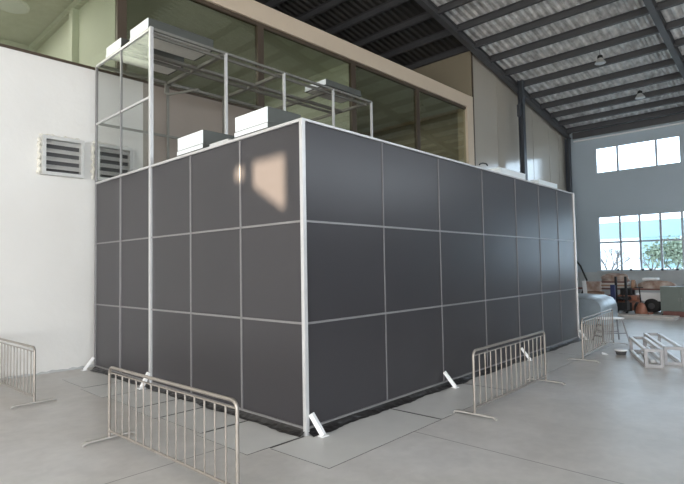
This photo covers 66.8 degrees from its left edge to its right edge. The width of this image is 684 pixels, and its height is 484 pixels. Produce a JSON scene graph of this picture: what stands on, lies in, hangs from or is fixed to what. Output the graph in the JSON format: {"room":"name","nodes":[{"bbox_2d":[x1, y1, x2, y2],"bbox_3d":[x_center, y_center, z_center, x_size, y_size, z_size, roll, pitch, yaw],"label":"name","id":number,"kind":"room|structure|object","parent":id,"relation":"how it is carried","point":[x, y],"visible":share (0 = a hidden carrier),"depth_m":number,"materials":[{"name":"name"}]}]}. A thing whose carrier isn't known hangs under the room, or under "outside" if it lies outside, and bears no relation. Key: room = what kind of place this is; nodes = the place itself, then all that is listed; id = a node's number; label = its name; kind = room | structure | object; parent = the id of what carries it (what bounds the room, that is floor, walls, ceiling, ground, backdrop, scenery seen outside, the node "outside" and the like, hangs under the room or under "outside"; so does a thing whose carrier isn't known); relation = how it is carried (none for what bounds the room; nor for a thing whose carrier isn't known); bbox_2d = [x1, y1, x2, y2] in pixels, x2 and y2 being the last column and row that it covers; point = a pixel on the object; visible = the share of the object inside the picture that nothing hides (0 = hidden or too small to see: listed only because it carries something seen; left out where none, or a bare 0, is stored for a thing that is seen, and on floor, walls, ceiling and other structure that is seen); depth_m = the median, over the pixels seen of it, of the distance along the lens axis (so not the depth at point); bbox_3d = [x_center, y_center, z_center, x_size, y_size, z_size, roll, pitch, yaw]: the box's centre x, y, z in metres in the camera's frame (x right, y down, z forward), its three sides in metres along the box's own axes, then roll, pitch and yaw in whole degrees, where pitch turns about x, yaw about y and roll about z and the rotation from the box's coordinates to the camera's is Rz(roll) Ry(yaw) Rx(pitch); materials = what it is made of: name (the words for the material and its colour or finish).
{"room":"industrial warehouse","nodes":[
{"label":"industrial warehouse","id":0,"kind":"room"},
{"bbox_2d":[0,38,28,49],"bbox_3d":[-14.530,-4.613,8.941,0.150,2.370,16.130,-4,-4,44],"label":"wall","id":1,"kind":"structure","parent":0,"point":[3,41],"depth_m":14.52,"materials":[{"name":"paint"}]},
{"bbox_2d":[205,0,472,134],"bbox_3d":[-8.209,-5.956,13.231,8.210,0.500,31.000,-4,-4,44],"label":"trim","id":2,"kind":"structure","parent":1,"relation":"attached to","point":[254,10],"depth_m":15.95,"materials":[{"name":"beige wood"}]},
{"bbox_2d":[36,0,114,72],"bbox_3d":[-7.600,-4.505,13.745,7.850,2.370,0.150,-4,-4,44],"label":"wall office partition","id":3,"kind":"structure","parent":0,"point":[96,17],"depth_m":11.90,"materials":[{"name":"paint"}]},
{"bbox_2d":[29,0,88,62],"bbox_3d":[-6.871,-4.562,12.845,5.550,2.370,0.150,-4,-4,44],"label":"trim","id":4,"kind":"structure","parent":3,"relation":"attached to","point":[71,13],"depth_m":12.42,"materials":[{"name":"paint"}]},
{"bbox_2d":[0,46,252,377],"bbox_3d":[-5.428,-0.521,10.063,0.200,5.960,30.500,-4,-4,44],"label":"wall","id":5,"kind":"structure","parent":0,"point":[47,222],"depth_m":9.89,"materials":[{"name":"white paint"}]},
{"bbox_2d":[3,364,94,379],"bbox_3d":[-9.954,2.270,4.949,0.032,0.055,16.380,-4,-4,44],"label":"baseboard","id":6,"kind":"structure","parent":5,"relation":"attached to","point":[91,365],"depth_m":9.72,"materials":[{"name":"grey paint"}]},
{"bbox_2d":[36,133,84,178],"bbox_3d":[-5.396,-1.660,9.945,0.147,0.802,0.817,-4,-4,44],"label":"louver","id":7,"kind":"object","parent":5,"relation":"attached to","point":[59,156],"visible":1,"depth_m":9.94,"materials":[{"name":"metal"}]},
{"bbox_2d":[90,141,132,180],"bbox_3d":[-4.728,-1.638,10.645,0.147,0.803,0.822,-4,-4,44],"label":"louver","id":8,"kind":"object","parent":5,"relation":"attached to","point":[108,154],"visible":0.89,"depth_m":10.63,"materials":[{"name":"metal"}]},
{"bbox_2d":[0,45,255,110],"bbox_3d":[-8.355,-3.327,12.943,8.155,0.024,30.500,-4,-4,44],"label":"window sill","id":9,"kind":"structure","parent":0,"point":[0,45],"depth_m":10.70,"materials":[{"name":"brown metal"}]},
{"bbox_2d":[0,0,467,163],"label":"window","id":10,"kind":"structure","parent":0,"point":[392,102],"depth_m":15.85,"materials":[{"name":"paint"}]},
{"bbox_2d":[0,0,29,13],"bbox_3d":[-7.942,-5.684,12.485,0.720,0.085,0.720,-4,-4,44],"label":"ceiling lamp","id":11,"kind":"object","parent":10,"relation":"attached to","point":[12,6],"visible":1,"depth_m":12.46,"materials":[{"name":"white ceramic"}]},
{"bbox_2d":[240,63,349,130],"bbox_3d":[-2.528,-4.340,19.062,7.850,2.370,0.150,-4,-4,44],"label":"wall","id":12,"kind":"structure","parent":0,"point":[340,74],"depth_m":17.26,"materials":[{"name":"paint"}]},
{"bbox_2d":[0,301,683,483],"bbox_3d":[0.920,2.517,11.446,31.100,0.200,41.800,-4,-4,44],"label":"floor","id":13,"kind":"structure","parent":0,"point":[617,419],"depth_m":5.59,"materials":[{"name":"concrete"}]},
{"bbox_2d":[0,338,56,408],"bbox_3d":[-5.241,1.956,8.162,2.311,0.818,0.588,-3,-4,42],"label":"crowd barrier","id":14,"kind":"object","parent":13,"relation":"on","point":[10,341],"visible":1,"depth_m":7.72,"materials":[{"name":"silver metal"}]},
{"bbox_2d":[62,373,121,387],"bbox_3d":[-4.282,2.389,8.981,0.980,0.004,0.728,-4,-4,44],"label":"board","id":15,"kind":"object","parent":13,"relation":"on","point":[96,379],"visible":0.71,"depth_m":8.93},
{"bbox_2d":[81,381,147,397],"bbox_3d":[-3.615,2.345,8.305,0.880,0.004,0.788,-4,-4,44],"label":"board","id":16,"kind":"object","parent":13,"relation":"on","point":[100,390],"visible":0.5,"depth_m":8.24,"materials":[{"name":"grey concrete"}]},
{"bbox_2d":[111,389,174,407],"bbox_3d":[-2.914,2.302,7.679,0.960,0.004,0.728,-4,-4,44],"label":"board","id":17,"kind":"object","parent":13,"relation":"on","point":[147,391],"visible":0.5,"depth_m":7.63,"materials":[{"name":"grey concrete"}]},
{"bbox_2d":[81,366,239,483],"bbox_3d":[-1.724,1.741,5.000,2.426,0.818,0.588,-4,-4,42],"label":"crowd barrier","id":18,"kind":"object","parent":13,"relation":"on","point":[236,406],"visible":1,"depth_m":4.84,"materials":[{"name":"silver metal"}]},
{"bbox_2d":[132,399,202,418],"bbox_3d":[-2.336,2.263,7.088,0.655,0.004,0.788,-4,-4,44],"label":"board","id":19,"kind":"object","parent":13,"relation":"on","point":[180,403],"visible":0.57,"depth_m":7.04,"materials":[{"name":"grey concrete"}]},
{"bbox_2d":[161,407,245,433],"bbox_3d":[-1.717,2.226,6.539,0.960,0.004,0.728,-4,-4,44],"label":"board","id":20,"kind":"object","parent":13,"relation":"on","point":[220,416],"visible":0.64,"depth_m":6.48,"materials":[{"name":"grey concrete"}]},
{"bbox_2d":[197,420,302,454],"bbox_3d":[-1.040,2.180,5.854,0.978,0.006,0.788,-4,-4,44],"label":"board","id":21,"kind":"object","parent":13,"relation":"on","point":[254,437],"depth_m":5.78,"materials":[{"name":"grey concrete"}]},
{"bbox_2d":[81,26,588,437],"bbox_3d":[0.508,-0.551,11.312,6.471,5.930,9.610,-4,-4,44],"label":"enclosure","id":22,"kind":"object","parent":13,"relation":"on","point":[318,278],"visible":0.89,"depth_m":7.48,"materials":[{"name":"grey metal"}]},
{"bbox_2d":[106,38,183,74],"bbox_3d":[-3.827,-3.600,10.135,0.660,0.212,1.286,-4,-4,44],"label":"box","id":23,"kind":"object","parent":22,"relation":"on","point":[119,43],"visible":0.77,"depth_m":9.99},
{"bbox_2d":[130,18,212,60],"bbox_3d":[-3.067,-3.648,9.411,0.700,0.212,1.286,-4,-4,44],"label":"box","id":24,"kind":"object","parent":22,"relation":"on","point":[160,45],"visible":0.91,"depth_m":9.26,"materials":[{"name":"white metal"}]},
{"bbox_2d":[177,130,234,155],"bbox_3d":[-2.046,-1.450,7.891,0.730,0.287,0.616,-4,-4,44],"label":"box","id":25,"kind":"object","parent":22,"relation":"on","point":[201,139],"visible":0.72,"depth_m":7.60,"materials":[{"name":"white metal"}]},
{"bbox_2d":[209,139,231,146],"bbox_3d":[-1.687,-1.370,7.225,0.460,0.050,0.080,-4,-4,44],"label":"channel","id":26,"kind":"object","parent":22,"relation":"on","point":[215,143],"visible":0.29,"depth_m":7.19,"materials":[{"name":"white metal"}]},
{"bbox_2d":[234,106,300,137],"bbox_3d":[-0.976,-1.519,6.845,0.705,0.287,0.576,-4,-4,44],"label":"box","id":27,"kind":"object","parent":22,"relation":"on","point":[266,117],"visible":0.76,"depth_m":6.59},
{"bbox_2d":[305,79,361,102],"bbox_3d":[-0.199,-3.547,12.243,0.700,0.152,1.206,-4,-4,44],"label":"box","id":28,"kind":"object","parent":22,"relation":"on","point":[326,82],"visible":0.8,"depth_m":12.05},
{"bbox_2d":[489,167,525,179],"bbox_3d":[3.449,-1.377,11.284,0.620,0.272,1.220,-4,-4,44],"label":"box","id":29,"kind":"object","parent":22,"relation":"on","point":[499,169],"visible":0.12,"depth_m":10.95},
{"bbox_2d":[531,179,556,187],"bbox_3d":[4.740,-1.314,12.636,0.620,0.232,1.100,-4,-4,44],"label":"box","id":30,"kind":"object","parent":22,"relation":"on","point":[539,181],"visible":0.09,"depth_m":12.30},
{"bbox_2d":[269,408,440,468],"bbox_3d":[0.227,2.158,5.877,0.871,0.006,2.006,-3,-4,42],"label":"floor panel","id":31,"kind":"object","parent":13,"relation":"on","point":[356,438],"depth_m":5.67,"materials":[{"name":"grey concrete"}]},
{"bbox_2d":[392,384,506,418],"bbox_3d":[1.528,2.205,7.298,0.838,0.004,1.860,-3,-4,42],"label":"board","id":32,"kind":"object","parent":13,"relation":"on","point":[442,404],"visible":0.71,"depth_m":7.14,"materials":[{"name":"grey concrete"}]},
{"bbox_2d":[453,331,564,420],"bbox_3d":[2.427,1.779,7.325,0.588,0.818,2.406,-3,-4,42],"label":"crowd barrier","id":33,"kind":"object","parent":13,"relation":"on","point":[534,379],"visible":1,"depth_m":7.14,"materials":[{"name":"silver metal"}]},
{"bbox_2d":[465,365,552,389],"bbox_3d":[2.780,2.249,8.690,0.838,0.004,1.855,-3,-4,42],"label":"board","id":34,"kind":"object","parent":13,"relation":"on","point":[488,377],"visible":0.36,"depth_m":8.60,"materials":[{"name":"grey concrete"}]},
{"bbox_2d":[517,79,527,179],"bbox_3d":[8.322,-2.312,23.724,0.320,10.364,0.540,-4,-4,44],"label":"steel column","id":35,"kind":"structure","parent":13,"relation":"on","point":[521,115],"depth_m":23.87,"materials":[{"name":"black metal"}]},
{"bbox_2d":[513,352,584,369],"bbox_3d":[4.007,2.293,10.053,0.838,0.004,1.785,-3,-4,42],"label":"board","id":36,"kind":"object","parent":13,"relation":"on","point":[554,361],"visible":0.79,"depth_m":9.95,"materials":[{"name":"grey concrete"}]},
{"bbox_2d":[565,138,572,192],"bbox_3d":[12.591,-1.346,28.565,0.320,8.747,0.400,-4,-4,44],"label":"steel column","id":37,"kind":"structure","parent":13,"relation":"on","point":[567,141],"depth_m":28.69,"materials":[{"name":"black metal"}]},
{"bbox_2d":[415,0,570,138],"bbox_3d":[-1.538,-8.243,14.127,0.220,4.118,41.080,-4,-4,44],"label":"rafter","id":38,"kind":"object","parent":37,"relation":"on","point":[429,6],"visible":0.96,"depth_m":22.01,"materials":[{"name":"grey metal"}]},
{"bbox_2d":[264,0,286,7],"bbox_3d":[3.186,-9.677,14.640,30.600,0.269,0.143,-4,-4,44],"label":"purlin","id":39,"kind":"structure","parent":38,"relation":"attached to","point":[272,3],"depth_m":20.18,"materials":[{"name":"grey metal"}]},
{"bbox_2d":[295,0,346,21],"bbox_3d":[4.087,-9.408,15.569,30.600,0.269,0.143,-4,-4,44],"label":"purlin","id":40,"kind":"structure","parent":38,"relation":"attached to","point":[329,4],"depth_m":20.28,"materials":[{"name":"grey metal"}]},
{"bbox_2d":[325,0,408,34],"bbox_3d":[4.989,-9.138,16.498,30.600,0.269,0.143,-4,-4,44],"label":"purlin","id":41,"kind":"structure","parent":38,"relation":"attached to","point":[390,4],"depth_m":20.35,"materials":[{"name":"grey metal"}]},
{"bbox_2d":[352,0,474,46],"bbox_3d":[5.890,-8.869,17.427,30.600,0.269,0.143,-4,-4,44],"label":"purlin","id":42,"kind":"structure","parent":38,"relation":"attached to","point":[453,4],"depth_m":20.53,"materials":[{"name":"grey metal"}]},
{"bbox_2d":[379,0,544,58],"bbox_3d":[6.826,-8.589,18.391,30.600,0.269,0.143,-4,-4,44],"label":"purlin","id":43,"kind":"structure","parent":38,"relation":"attached to","point":[521,4],"depth_m":20.25,"materials":[{"name":"grey metal"}]},
{"bbox_2d":[404,0,618,69],"bbox_3d":[7.762,-8.309,19.356,30.600,0.269,0.143,-4,-4,44],"label":"purlin","id":44,"kind":"structure","parent":38,"relation":"attached to","point":[592,4],"depth_m":20.20,"materials":[{"name":"grey metal"}]},
{"bbox_2d":[490,0,683,62],"bbox_3d":[8.664,-8.040,20.285,30.600,0.269,0.143,-4,-4,44],"label":"purlin","id":45,"kind":"structure","parent":38,"relation":"attached to","point":[665,4],"depth_m":19.72,"materials":[{"name":"grey metal"}]},
{"bbox_2d":[504,17,683,75],"bbox_3d":[9.600,-7.760,21.249,30.600,0.269,0.143,-4,-4,44],"label":"purlin","id":46,"kind":"structure","parent":38,"relation":"attached to","point":[677,23],"depth_m":20.74,"materials":[{"name":"grey metal"}]},
{"bbox_2d":[595,50,605,64],"bbox_3d":[10.325,-7.470,20.757,0.420,0.660,0.420,-4,-4,44],"label":"lamp","id":47,"kind":"object","parent":46,"relation":"hanging from","point":[600,61],"visible":1,"depth_m":20.66,"materials":[{"name":"grey metal"}]},
{"bbox_2d":[524,37,683,86],"bbox_3d":[10.501,-7.490,22.178,30.600,0.269,0.143,-4,-4,44],"label":"purlin","id":48,"kind":"structure","parent":38,"relation":"attached to","point":[679,42],"depth_m":21.63,"materials":[{"name":"grey metal"}]},
{"bbox_2d":[530,55,683,99],"bbox_3d":[11.402,-7.221,23.107,30.600,0.269,0.143,-4,-4,44],"label":"purlin","id":49,"kind":"structure","parent":38,"relation":"attached to","point":[668,62],"depth_m":22.85,"materials":[{"name":"grey metal"}]},
{"bbox_2d":[540,72,681,109],"bbox_3d":[12.269,-6.962,24.000,30.600,0.269,0.143,-4,-4,44],"label":"purlin","id":50,"kind":"structure","parent":38,"relation":"attached to","point":[672,76],"depth_m":23.79,"materials":[{"name":"grey metal"}]},
{"bbox_2d":[550,84,683,118],"bbox_3d":[13.101,-6.713,24.857,30.600,0.269,0.143,-4,-4,44],"label":"purlin","id":51,"kind":"structure","parent":38,"relation":"attached to","point":[677,88],"depth_m":24.80,"materials":[{"name":"grey metal"}]},
{"bbox_2d":[558,95,683,125],"bbox_3d":[13.864,-6.485,25.643,30.600,0.269,0.143,-4,-4,44],"label":"purlin","id":52,"kind":"structure","parent":38,"relation":"attached to","point":[678,99],"depth_m":25.58,"materials":[{"name":"grey metal"}]},
{"bbox_2d":[566,106,683,133],"bbox_3d":[14.627,-6.257,26.429,30.600,0.269,0.143,-4,-4,44],"label":"purlin","id":53,"kind":"structure","parent":38,"relation":"attached to","point":[680,109],"depth_m":26.47,"materials":[{"name":"grey metal"}]},
{"bbox_2d":[577,261,586,292],"bbox_3d":[9.376,1.638,20.541,0.303,2.114,0.642,0,-3,-28],"label":"hose","id":54,"kind":"object","parent":13,"relation":"on","point":[578,263],"visible":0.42,"depth_m":20.49,"materials":[{"name":"black rubber"}]},
{"bbox_2d":[550,341,614,355],"bbox_3d":[5.311,2.340,11.503,0.838,0.004,2.085,-3,-4,42],"label":"board","id":55,"kind":"object","parent":13,"relation":"on","point":[575,348],"visible":0.57,"depth_m":11.35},
{"bbox_2d":[582,281,586,292],"bbox_3d":[9.129,2.044,19.424,0.125,1.199,0.312,-1,-3,3],"label":"leaning board","id":56,"kind":"object","parent":13,"relation":"on","point":[584,285],"visible":0.36,"depth_m":19.49,"materials":[{"name":"white wood"}]},
{"bbox_2d":[567,309,627,362],"bbox_3d":[5.398,1.898,10.892,0.588,0.818,2.608,-3,-4,39],"label":"crowd barrier","id":57,"kind":"object","parent":13,"relation":"on","point":[611,312],"visible":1,"depth_m":10.69,"materials":[{"name":"silver metal"}]},
{"bbox_2d":[578,293,617,324],"bbox_3d":[7.670,2.112,16.631,1.813,0.867,1.600,-4,-4,44],"label":"wrapped bundle","id":58,"kind":"object","parent":13,"relation":"on","point":[589,304],"visible":0.48,"depth_m":15.80,"materials":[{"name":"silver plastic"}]},
{"bbox_2d":[592,317,628,340],"bbox_3d":[6.408,2.084,12.376,0.699,0.561,0.439,-1,-3,-4],"label":"stool","id":59,"kind":"object","parent":13,"relation":"on","point":[616,318],"visible":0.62,"depth_m":12.29,"materials":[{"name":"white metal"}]},
{"bbox_2d":[610,285,615,300],"bbox_3d":[9.134,1.999,17.451,0.320,1.120,0.240,-4,-4,44],"label":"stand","id":60,"kind":"object","parent":13,"relation":"on","point":[612,287],"visible":0.4,"depth_m":17.43,"materials":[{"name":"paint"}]},
{"bbox_2d":[578,287,659,294],"bbox_3d":[11.273,2.232,20.379,3.800,0.860,0.800,-4,-4,44],"label":"bench","id":61,"kind":"object","parent":13,"relation":"on","point":[633,289],"visible":0.11,"depth_m":20.28,"materials":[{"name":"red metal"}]},
{"bbox_2d":[601,286,630,287],"bbox_3d":[10.898,1.788,20.683,0.600,0.070,1.150,2,-4,-43],"label":"board","id":62,"kind":"object","parent":61,"relation":"on","point":[601,286],"visible":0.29,"depth_m":20.33,"materials":[{"name":"beige wood"}]},
{"bbox_3d":[10.860,1.725,20.720,1.050,0.060,0.600,-4,-4,44],"label":"board","id":63,"kind":"object","parent":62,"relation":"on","visible":0},
{"bbox_2d":[601,282,630,284],"bbox_3d":[10.895,1.656,20.689,1.100,0.070,0.600,-3,-4,41],"label":"board","id":64,"kind":"object","parent":63,"relation":"on","point":[628,283],"visible":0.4,"depth_m":20.48,"materials":[{"name":"beige wood"}]},
{"bbox_2d":[601,281,627,282],"bbox_3d":[10.858,1.593,20.726,0.950,0.060,0.600,-3,-3,38],"label":"board","id":65,"kind":"object","parent":64,"relation":"on","point":[601,281],"visible":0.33,"depth_m":20.52,"materials":[{"name":"brown wood"}]},
{"bbox_2d":[601,273,630,280],"bbox_3d":[10.920,1.393,20.686,1.052,0.330,0.591,-4,-4,44],"label":"draped cloth","id":66,"kind":"object","parent":65,"relation":"on","point":[610,276],"visible":0.86,"depth_m":20.56,"materials":[{"name":"beige fabric"}]},
{"bbox_2d":[631,280,636,287],"bbox_3d":[11.310,1.625,20.107,0.166,0.326,0.431,-4,-4,44],"label":"cardboard box","id":67,"kind":"object","parent":61,"relation":"on","point":[633,282],"visible":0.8,"depth_m":19.99,"materials":[{"name":"beige cardboard"}]},
{"bbox_2d":[637,280,676,288],"bbox_3d":[11.920,1.603,19.647,1.284,0.303,0.579,-4,-4,44],"label":"roll","id":68,"kind":"object","parent":61,"relation":"on","point":[652,284],"visible":0.7,"depth_m":19.48,"materials":[{"name":"fabric"}]},
{"bbox_2d":[642,278,659,279],"bbox_3d":[11.784,1.413,19.780,0.500,0.090,0.400,-4,-4,44],"label":"tray","id":69,"kind":"object","parent":68,"relation":"on","point":[642,278],"visible":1,"depth_m":19.63,"materials":[{"name":"plastic"}]},
{"bbox_2d":[614,348,627,354],"bbox_3d":[5.664,2.231,10.524,0.250,0.115,0.250,-4,-4,44],"label":"plastic tub","id":70,"kind":"object","parent":13,"relation":"on","point":[618,351],"visible":1,"depth_m":10.45,"materials":[{"name":"white plastic"}]},
{"bbox_2d":[614,276,641,313],"bbox_3d":[10.186,1.923,18.765,0.972,1.358,1.630,-4,-4,44],"label":"forklift","id":71,"kind":"object","parent":13,"relation":"on","point":[626,301],"visible":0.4,"depth_m":18.58,"materials":[{"name":"orange paint"}]},
{"bbox_2d":[635,287,652,313],"bbox_3d":[10.379,2.046,17.899,0.440,1.022,0.790,-4,-4,44],"label":"jack","id":72,"kind":"object","parent":13,"relation":"on","point":[641,308],"visible":0.83,"depth_m":17.64,"materials":[{"name":"orange paint"}]},
{"bbox_2d":[629,336,663,367],"bbox_3d":[5.836,2.094,9.979,0.300,0.330,1.740,-2,-3,21],"label":"frame","id":73,"kind":"object","parent":13,"relation":"on","point":[659,364],"visible":0.94,"depth_m":9.58,"materials":[{"name":"white metal"}]},
{"bbox_2d":[636,292,660,312],"bbox_3d":[11.488,2.239,19.139,1.020,0.720,0.658,-4,-4,44],"label":"cart","id":74,"kind":"object","parent":13,"relation":"on","point":[652,300],"visible":0.66,"depth_m":18.95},
{"bbox_2d":[641,352,655,362],"bbox_3d":[5.944,2.231,10.049,0.100,0.050,0.977,-2,-3,21],"label":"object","id":75,"kind":"object","parent":13,"relation":"on","point":[650,359],"visible":0.71,"depth_m":9.77,"materials":[{"name":"white metal"}]},
{"bbox_2d":[622,317,678,320],"bbox_3d":[10.045,2.517,17.256,1.900,0.035,0.600,-4,-4,44],"label":"sheet","id":76,"kind":"object","parent":13,"relation":"on","point":[622,317],"visible":0.5,"depth_m":16.84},
{"bbox_2d":[618,316,678,318],"bbox_3d":[10.044,2.483,17.293,1.900,0.035,0.600,-4,-4,45],"label":"sheet","id":77,"kind":"object","parent":76,"relation":"on","point":[618,316],"visible":0.4,"depth_m":16.92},
{"bbox_2d":[618,313,679,317],"bbox_3d":[10.045,2.444,17.238,0.600,0.035,1.900,2,-4,-44],"label":"sheet","id":78,"kind":"object","parent":77,"relation":"on","point":[619,314],"visible":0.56,"depth_m":17.04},
{"bbox_2d":[643,333,683,365],"bbox_3d":[6.375,2.101,10.323,0.320,0.330,2.060,-2,-3,21],"label":"frame","id":79,"kind":"object","parent":13,"relation":"on","point":[667,353],"visible":0.72,"depth_m":9.79,"materials":[{"name":"white metal"}]},
{"bbox_2d":[660,286,683,314],"bbox_3d":[11.722,2.033,17.859,1.200,1.000,0.595,-4,-4,44],"label":"base cabinet","id":80,"kind":"object","parent":13,"relation":"on","point":[672,297],"visible":0.73,"depth_m":17.84,"materials":[{"name":"metal"}]},
{"bbox_2d":[663,311,683,316],"bbox_3d":[11.773,2.412,17.118,2.000,0.170,0.180,-4,-4,44],"label":"steel beam","id":81,"kind":"structure","parent":13,"relation":"on","point":[673,313],"depth_m":17.53,"materials":[{"name":"red metal"}]},
{"bbox_2d":[367,51,471,160],"bbox_3d":[1.188,-2.421,25.667,11.950,11.022,0.120,-4,-4,44],"label":"wall partition","id":82,"kind":"structure","parent":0,"point":[438,136],"depth_m":22.64,"materials":[{"name":"beige paint"}]},
{"bbox_2d":[457,107,474,165],"bbox_3d":[5.152,-4.312,21.530,0.460,2.460,0.480,-4,-4,44],"label":"trim","id":83,"kind":"structure","parent":82,"relation":"attached to","point":[465,117],"depth_m":21.36,"materials":[{"name":"beige wood"}]},
{"bbox_2d":[471,52,475,165],"bbox_3d":[5.551,-2.678,21.567,0.034,10.986,0.070,-4,-4,44],"label":"trim","id":84,"kind":"structure","parent":82,"relation":"attached to","point":[471,52],"depth_m":21.71,"materials":[{"name":"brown metal"}]},
{"bbox_2d":[255,0,683,127],"bbox_3d":[0.546,-8.625,12.149,31.337,4.044,42.404,-4,-4,44],"label":"ceiling","id":85,"kind":"structure","parent":0,"point":[476,8],"depth_m":21.13,"materials":[{"name":"silver metal"}]},
{"bbox_2d":[635,90,644,99],"bbox_3d":[13.557,-6.734,23.595,0.420,0.380,0.420,-4,-4,44],"label":"lamp","id":86,"kind":"object","parent":85,"relation":"hanging from","point":[640,95],"visible":1,"depth_m":23.50,"materials":[{"name":"grey metal"}]},
{"bbox_2d":[472,53,566,190],"bbox_3d":[9.073,-2.579,25.359,0.100,11.026,10.250,-4,-4,44],"label":"cladding","id":87,"kind":"object","parent":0,"point":[487,105],"depth_m":24.03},
{"bbox_2d":[496,84,498,157],"bbox_3d":[7.030,-2.430,23.121,0.011,10.588,0.020,-4,-4,44],"label":"trim","id":88,"kind":"structure","parent":87,"relation":"attached to","point":[496,84],"depth_m":23.25,"materials":[{"name":"grey metal"}]},
{"bbox_2d":[570,112,683,271],"bbox_3d":[15.178,-2.437,26.753,30.700,7.940,0.200,-4,-4,44],"label":"wall","id":89,"kind":"structure","parent":0,"point":[656,189],"depth_m":27.37,"materials":[{"name":"white paint"}]},
{"bbox_2d":[573,122,683,142],"bbox_3d":[19.495,-5.981,22.523,18.300,0.060,0.120,-4,-4,44],"label":"trim","id":90,"kind":"structure","parent":89,"relation":"attached to","point":[681,122],"depth_m":26.82,"materials":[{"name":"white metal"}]},
{"bbox_2d":[595,135,680,173],"bbox_3d":[15.180,-4.464,26.752,3.930,1.390,0.070,-4,-4,44],"label":"window","id":91,"kind":"structure","parent":89,"relation":"in","point":[655,140],"depth_m":26.60,"materials":[{"name":"white metal"}]},
{"bbox_2d":[598,211,683,270],"bbox_3d":[18.077,-0.169,23.854,11.720,2.890,0.070,-4,-4,44],"label":"window","id":92,"kind":"structure","parent":89,"relation":"in","point":[661,239],"depth_m":26.48,"materials":[{"name":"grey metal"}]},
{"bbox_2d":[577,272,683,294],"bbox_3d":[15.240,2.207,26.508,30.700,1.360,0.260,-4,-4,44],"label":"wall","id":93,"kind":"structure","parent":0,"point":[677,278],"depth_m":26.39,"materials":[{"name":"grey paint"}]},
{"bbox_2d":[597,270,683,271],"bbox_3d":[18.011,1.311,23.685,11.920,0.060,0.160,-4,-4,44],"label":"trim","id":94,"kind":"structure","parent":93,"relation":"on","point":[667,270],"depth_m":26.04,"materials":[{"name":"grey paint"}]},
{"bbox_2d":[600,218,682,269],"bbox_3d":[34.581,0.866,48.437,34.200,5.900,10.100,-4,-4,44],"label":"sky","id":95,"kind":"structure","parent":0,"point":[650,230],"depth_m":48.51,"materials":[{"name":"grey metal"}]},
{"bbox_2d":[643,0,683,78],"bbox_3d":[2.991,-8.531,9.815,0.220,4.118,41.080,-4,-4,44],"label":"rafter","id":96,"kind":"object","parent":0,"point":[657,17],"visible":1,"depth_m":19.07,"materials":[{"name":"grey metal"}]},
{"bbox_3d":[9.561,2.458,19.655,0.600,0.400,0.440,-4,-4,44],"label":"crate","id":97,"kind":"object","parent":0,"visible":0},
{"bbox_2d":[587,291,604,294],"bbox_3d":[9.590,2.056,19.640,0.600,0.360,0.440,-3,-3,38],"label":"crate","id":98,"kind":"object","parent":97,"relation":"on","point":[588,292],"visible":0.4,"depth_m":19.54,"materials":[{"name":"brown wood"}]},
{"bbox_2d":[586,281,601,290],"bbox_3d":[9.526,1.680,19.713,0.600,0.360,0.440,-3,-3,32],"label":"crate","id":99,"kind":"object","parent":98,"relation":"on","point":[591,285],"visible":0.68,"depth_m":19.53,"materials":[{"name":"cardboard"}]},
{"bbox_3d":[11.981,-4.775,1.121,0.200,12.980,41.400,-4,-4,44],"label":"wall","id":100,"kind":"structure","parent":0,"visible":0},
{"bbox_2d":[572,113,683,138],"bbox_3d":[19.407,-6.279,22.451,18.300,0.330,0.080,-4,-4,44],"label":"trim","id":101,"kind":"structure","parent":100,"relation":"attached to","point":[676,117],"depth_m":26.75,"materials":[{"name":"grey metal"}]},
{"label":"outside","id":102,"kind":"structure","parent":0,"visible":0},
{"bbox_3d":[13.077,3.665,34.374,140.000,0.280,180.000,-4,-4,44],"label":"ground","id":103,"kind":"structure","parent":102,"visible":0},
{"bbox_2d":[601,248,631,269],"bbox_3d":[19.362,1.980,36.997,2.656,3.125,1.063,-1,-3,6],"label":"tree","id":104,"kind":"object","parent":103,"relation":"on","point":[609,249],"visible":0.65,"depth_m":36.94,"materials":[{"name":"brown plant"}]},
{"bbox_2d":[637,254,659,268],"bbox_3d":[25.170,2.127,42.390,2.171,3.143,2.222,-4,-4,44],"label":"tree","id":105,"kind":"object","parent":103,"relation":"on","point":[638,254],"visible":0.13,"depth_m":42.73,"materials":[{"name":"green plant"}]},
{"bbox_2d":[639,235,682,268],"bbox_3d":[25.086,1.492,39.692,3.944,4.157,4.036,-3,-3,33],"label":"tree","id":106,"kind":"object","parent":103,"relation":"on","point":[673,251],"visible":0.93,"depth_m":39.05,"materials":[{"name":"green plant"}]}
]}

